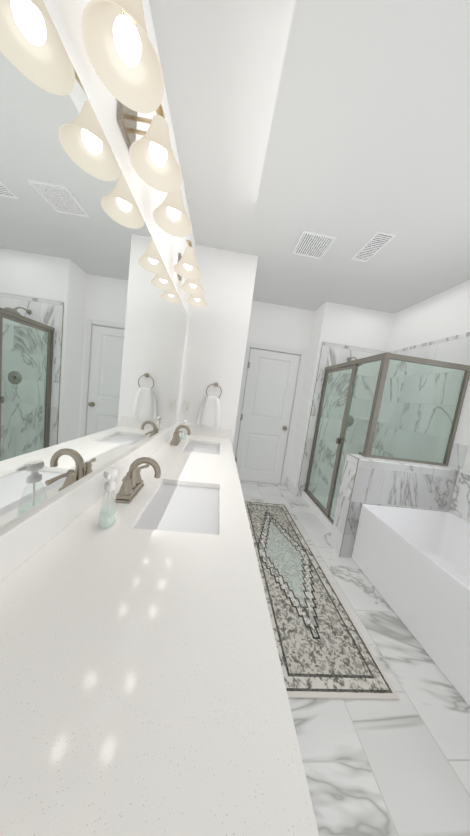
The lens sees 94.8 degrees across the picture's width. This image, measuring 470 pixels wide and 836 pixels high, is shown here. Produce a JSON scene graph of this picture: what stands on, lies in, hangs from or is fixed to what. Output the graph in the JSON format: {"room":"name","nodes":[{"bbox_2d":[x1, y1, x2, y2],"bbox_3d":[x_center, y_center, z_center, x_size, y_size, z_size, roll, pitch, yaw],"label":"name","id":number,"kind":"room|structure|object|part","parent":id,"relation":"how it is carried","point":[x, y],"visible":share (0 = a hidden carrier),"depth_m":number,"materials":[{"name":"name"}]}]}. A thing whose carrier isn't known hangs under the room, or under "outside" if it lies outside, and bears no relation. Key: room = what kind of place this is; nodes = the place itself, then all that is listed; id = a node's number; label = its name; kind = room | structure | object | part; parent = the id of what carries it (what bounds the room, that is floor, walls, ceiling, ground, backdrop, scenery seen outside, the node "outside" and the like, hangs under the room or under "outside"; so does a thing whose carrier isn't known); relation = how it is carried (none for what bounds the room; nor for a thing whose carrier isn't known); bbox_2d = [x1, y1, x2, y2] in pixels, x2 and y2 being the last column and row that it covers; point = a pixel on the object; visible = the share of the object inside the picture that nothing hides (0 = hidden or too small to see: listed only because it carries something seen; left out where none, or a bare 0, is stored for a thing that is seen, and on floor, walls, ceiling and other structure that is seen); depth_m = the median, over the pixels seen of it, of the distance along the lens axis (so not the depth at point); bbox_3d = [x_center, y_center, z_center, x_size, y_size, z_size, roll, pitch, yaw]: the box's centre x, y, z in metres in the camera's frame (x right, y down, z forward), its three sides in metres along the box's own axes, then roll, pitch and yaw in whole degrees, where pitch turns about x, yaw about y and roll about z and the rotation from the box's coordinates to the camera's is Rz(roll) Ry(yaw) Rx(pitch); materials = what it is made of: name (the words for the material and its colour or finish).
{"room":"bathroom","nodes":[
{"label":"bathroom","id":0,"kind":"room"},
{"bbox_2d":[0,0,194,530],"bbox_3d":[-0.517,-0.132,0.363,0.127,2.690,3.749,7,6,-4],"label":"mirror","id":1,"kind":"object","parent":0,"point":[93,319],"depth_m":0.57,"materials":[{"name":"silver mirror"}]},
{"bbox_2d":[81,0,191,236],"bbox_3d":[-0.274,-0.979,0.743,0.206,0.215,0.656,7,6,-4],"label":"light","id":2,"kind":"object","parent":1,"relation":"attached to","point":[122,55],"visible":1,"depth_m":0.57,"materials":[{"name":"white glass"}]},
{"bbox_3d":[-0.363,-1.026,0.733,0.016,0.145,0.110,7,6,-4],"label":"plate","id":3,"kind":"part","parent":2,"relation":"part of","materials":[{"name":"silver metal"}]},
{"bbox_2d":[174,240,206,306],"bbox_3d":[-0.319,-1.079,1.621,0.206,0.215,0.656,7,6,-4],"label":"light","id":4,"kind":"object","parent":1,"relation":"attached to","point":[185,266],"visible":1,"depth_m":1.47,"materials":[{"name":"white glass"}]},
{"bbox_3d":[-0.409,-1.125,1.611,0.016,0.145,0.110,7,6,-4],"label":"plate","id":5,"kind":"part","parent":4,"relation":"part of","materials":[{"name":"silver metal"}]},
{"bbox_2d":[177,245,257,447],"bbox_3d":[-0.826,-0.374,2.249,1.763,2.690,0.130,7,6,-5],"label":"wall","id":6,"kind":"structure","parent":0,"point":[216,337],"depth_m":2.17,"materials":[{"name":"white paint"}]},
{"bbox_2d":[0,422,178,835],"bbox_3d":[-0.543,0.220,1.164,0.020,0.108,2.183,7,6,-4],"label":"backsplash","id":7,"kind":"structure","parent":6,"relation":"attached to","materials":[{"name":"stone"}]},
{"bbox_2d":[182,400,191,413],"bbox_3d":[-0.492,-0.115,2.232,0.090,0.130,0.008,7,6,-5],"label":"outlet","id":8,"kind":"object","parent":6,"relation":"attached to","point":[187,406],"visible":1,"depth_m":2.23,"materials":[{"name":"white plastic"}]},
{"bbox_2d":[196,383,221,429],"bbox_3d":[-0.253,-0.126,2.212,0.250,0.482,0.078,7,6,-5],"label":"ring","id":9,"kind":"object","parent":6,"relation":"attached to","point":[209,415],"visible":1,"depth_m":2.19,"materials":[{"name":"white fabric"}]},
{"bbox_2d":[247,301,314,476],"bbox_3d":[0.484,-0.316,3.334,1.282,2.690,0.120,7,6,-5],"label":"wall","id":10,"kind":"structure","parent":0,"point":[280,326],"depth_m":3.17,"materials":[{"name":"white paint"}]},
{"bbox_2d":[235,362,249,462],"bbox_3d":[0.110,-0.068,3.267,0.029,1.547,0.011,7,6,-5],"label":"closet door hinges","id":11,"kind":"object","parent":10,"relation":"attached to","point":[242,414],"visible":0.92,"depth_m":3.28,"materials":[{"name":"silver metal"}]},
{"bbox_2d":[236,348,299,483],"bbox_3d":[0.470,0.014,3.325,0.754,2.015,0.035,7,6,-5],"label":"closet door","id":12,"kind":"structure","parent":10,"relation":"in","point":[271,377],"depth_m":3.30,"materials":[{"name":"white paint"}]},
{"bbox_2d":[232,328,305,484],"bbox_3d":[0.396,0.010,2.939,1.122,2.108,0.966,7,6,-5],"label":"door frame","id":13,"kind":"structure","parent":10,"relation":"attached to","point":[302,353],"depth_m":3.25,"materials":[{"name":"white paint"}]},
{"bbox_2d":[149,0,469,313],"bbox_3d":[0.407,-1.529,1.349,4.370,0.100,5.900,7,6,-5],"label":"ceiling","id":14,"kind":"structure","parent":0,"point":[346,123],"depth_m":1.11,"materials":[{"name":"white paint"}]},
{"bbox_2d":[292,230,336,258],"bbox_3d":[0.676,-1.494,1.876,0.280,0.010,0.280,7,6,-5],"label":"ceiling vent","id":15,"kind":"object","parent":14,"relation":"in","point":[334,238],"depth_m":1.86,"materials":[{"name":"white metal"}]},
{"bbox_2d":[351,231,395,261],"bbox_3d":[1.148,-1.427,1.816,0.150,0.006,0.340,7,6,-5],"label":"ceiling vent","id":16,"kind":"object","parent":14,"relation":"in","point":[376,235],"depth_m":1.79,"materials":[{"name":"white metal"}]},
{"bbox_2d":[288,302,394,486],"bbox_3d":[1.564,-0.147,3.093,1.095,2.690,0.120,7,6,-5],"label":"wall","id":17,"kind":"structure","parent":0,"point":[347,325],"depth_m":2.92,"materials":[{"name":"white paint"}]},
{"bbox_2d":[284,478,297,495],"bbox_3d":[0.367,1.012,2.916,1.102,0.130,0.998,7,6,-5],"label":"baseboard","id":18,"kind":"structure","parent":17,"relation":"attached to","point":[293,490],"depth_m":3.22,"materials":[{"name":"white paint"}]},
{"bbox_2d":[301,491,333,532],"bbox_3d":[1.054,1.158,2.633,0.120,0.080,1.000,7,6,-5],"label":"sill","id":19,"kind":"structure","parent":17,"relation":"attached to","point":[323,518],"depth_m":2.60,"materials":[{"name":"white stone"}]},
{"bbox_2d":[297,342,385,497],"bbox_3d":[1.498,0.110,3.052,0.930,2.175,0.010,7,6,-5],"label":"tiled wall","id":20,"kind":"structure","parent":17,"relation":"attached to","point":[333,354],"depth_m":3.03,"materials":[{"name":"stone"}]},
{"bbox_2d":[342,415,353,426],"bbox_3d":[1.595,0.043,3.018,0.170,0.170,0.056,7,6,-5],"label":"shower valve","id":21,"kind":"object","parent":20,"relation":"attached to","point":[350,419],"depth_m":3.03,"materials":[{"name":"silver metal"}]},
{"bbox_2d":[347,357,362,366],"bbox_3d":[1.556,-0.739,2.817,0.150,0.151,0.268,7,6,-5],"label":"shower head","id":22,"kind":"object","parent":20,"relation":"attached to","point":[348,359],"visible":0.42,"depth_m":2.89},
{"bbox_2d":[240,480,469,835],"bbox_3d":[0.042,1.221,1.642,4.370,0.100,5.900,7,6,-5],"label":"floor","id":23,"kind":"structure","parent":0,"point":[375,767],"depth_m":0.90,"materials":[{"name":"stone"}]},
{"bbox_2d":[0,422,318,835],"bbox_3d":[-0.318,0.649,1.232,0.620,1.018,2.187,7,6,-5],"label":"bathroom vanity","id":24,"kind":"object","parent":23,"relation":"on","point":[143,691],"visible":1,"depth_m":0.36,"materials":[{"name":"white stone"}]},
{"bbox_2d":[98,468,117,528],"bbox_3d":[-0.405,0.252,0.695,0.052,0.178,0.088,5,6,-19],"label":"soap dispenser","id":25,"kind":"object","parent":24,"relation":"on","point":[107,515],"visible":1,"depth_m":0.68,"materials":[{"name":"clear glass"}]},
{"bbox_2d":[114,478,144,503],"bbox_3d":[-0.436,0.301,0.905,0.060,0.030,0.164,7,6,-5],"label":"faucet","id":26,"kind":"object","parent":24,"relation":"on","point":[130,496],"depth_m":0.85,"materials":[{"name":"brown metal"}]},
{"bbox_2d":[118,456,161,494],"bbox_3d":[-0.381,0.228,0.900,0.141,0.134,0.274,7,6,-5],"label":"faucet","id":27,"kind":"object","parent":24,"relation":"on","point":[132,481],"depth_m":0.89,"materials":[{"name":"brown metal"}]},
{"bbox_2d":[169,437,180,445],"bbox_3d":[-0.499,0.196,1.814,0.060,0.030,0.164,7,6,-5],"label":"faucet","id":28,"kind":"object","parent":24,"relation":"on","point":[174,442],"depth_m":1.74,"materials":[{"name":"brown metal"}]},
{"bbox_2d":[171,424,190,441],"bbox_3d":[-0.444,0.122,1.809,0.141,0.134,0.274,7,6,-5],"label":"faucet","id":29,"kind":"object","parent":24,"relation":"on","point":[176,438],"depth_m":1.79,"materials":[{"name":"brown metal"}]},
{"bbox_2d":[180,420,186,438],"bbox_3d":[-0.472,0.104,2.000,0.052,0.178,0.088,8,6,7],"label":"soap dispenser","id":30,"kind":"object","parent":24,"relation":"on","point":[183,436],"visible":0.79,"depth_m":1.98,"materials":[{"name":"clear glass"}]},
{"bbox_2d":[244,501,399,699],"bbox_3d":[0.422,1.190,1.887,0.595,0.008,1.800,7,6,-5],"label":"rug","id":31,"kind":"object","parent":23,"relation":"on","point":[324,650],"visible":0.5,"depth_m":1.32,"materials":[{"name":"grey fabric"}]},
{"bbox_2d":[316,496,337,517],"bbox_3d":[1.476,1.236,2.672,0.740,0.030,1.000,7,6,-5],"label":"pan","id":32,"kind":"object","parent":23,"relation":"on","point":[323,502],"depth_m":2.97,"materials":[{"name":"stone"}]},
{"bbox_2d":[352,504,469,706],"bbox_3d":[1.547,1.151,1.202,0.857,0.522,1.536,7,6,-5],"label":"bathtub","id":33,"kind":"object","parent":23,"relation":"on","point":[413,565],"visible":1,"depth_m":1.45,"materials":[{"name":"white ceramic"}]},
{"bbox_2d":[387,280,469,445],"bbox_3d":[2.190,0.154,1.052,0.120,2.690,4.080,7,6,-5],"label":"wall","id":34,"kind":"structure","parent":0,"point":[445,314],"depth_m":2.29,"materials":[{"name":"white paint"}]},
{"bbox_2d":[297,342,384,556],"bbox_3d":[1.521,0.174,2.466,0.966,2.178,1.190,7,6,-5],"label":"tile trim","id":35,"kind":"structure","parent":34,"relation":"attached to","point":[347,453],"depth_m":2.90,"materials":[{"name":"white tile"}]},
{"bbox_2d":[371,332,469,462],"bbox_3d":[1.990,0.228,2.555,0.010,2.175,1.070,7,6,-5],"label":"shower wall tile","id":36,"kind":"structure","parent":34,"relation":"attached to","point":[454,349],"depth_m":2.37,"materials":[{"name":"stone"}]},
{"bbox_2d":[304,352,469,523],"bbox_3d":[1.546,0.296,2.521,0.854,1.772,1.092,7,6,-5],"label":"shower enclosure","id":37,"kind":"object","parent":36,"relation":"attached to","point":[384,358],"visible":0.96,"depth_m":2.01,"materials":[{"name":"clear glass"}]},
{"bbox_3d":[1.172,0.257,2.405,0.085,0.065,0.022,7,6,-5],"label":"door handle","id":38,"kind":"part","parent":37,"relation":"part of","materials":[{"name":"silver metal"}]},
{"bbox_2d":[448,443,469,522],"bbox_3d":[2.062,0.967,0.592,0.010,1.150,3.000,7,6,-5],"label":"wall tile","id":39,"kind":"structure","parent":34,"relation":"attached to","point":[460,505],"depth_m":1.91,"materials":[{"name":"stone"}]},
{"bbox_2d":[459,442,469,474],"bbox_3d":[2.100,-0.025,1.338,0.035,1.140,1.020,7,6,-5],"label":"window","id":40,"kind":"structure","parent":34,"relation":"in","point":[465,469],"depth_m":1.86,"materials":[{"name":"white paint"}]},
{"bbox_3d":[1.473,0.856,2.032,0.945,0.911,0.162,7,6,-5],"label":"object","id":41,"kind":"object","parent":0,"visible":0},
{"bbox_2d":[329,454,357,555],"bbox_3d":[1.001,0.798,1.997,0.009,0.911,0.171,7,6,-5],"label":"end tile","id":42,"kind":"structure","parent":41,"relation":"attached to","point":[344,497],"depth_m":1.99,"materials":[{"name":"stone"}]},
{"bbox_2d":[340,460,458,557],"bbox_3d":[1.476,0.866,1.947,0.950,0.911,0.009,7,6,-5],"label":"wall tiles","id":43,"kind":"structure","parent":41,"relation":"attached to","point":[399,485],"depth_m":1.92,"materials":[{"name":"stone"}]},
{"bbox_2d":[348,453,458,470],"bbox_3d":[1.530,0.403,1.984,0.950,0.009,0.180,7,6,-5],"label":"ledge","id":44,"kind":"object","parent":41,"relation":"on","point":[360,457],"depth_m":1.93,"materials":[{"name":"stone"}]}
]}

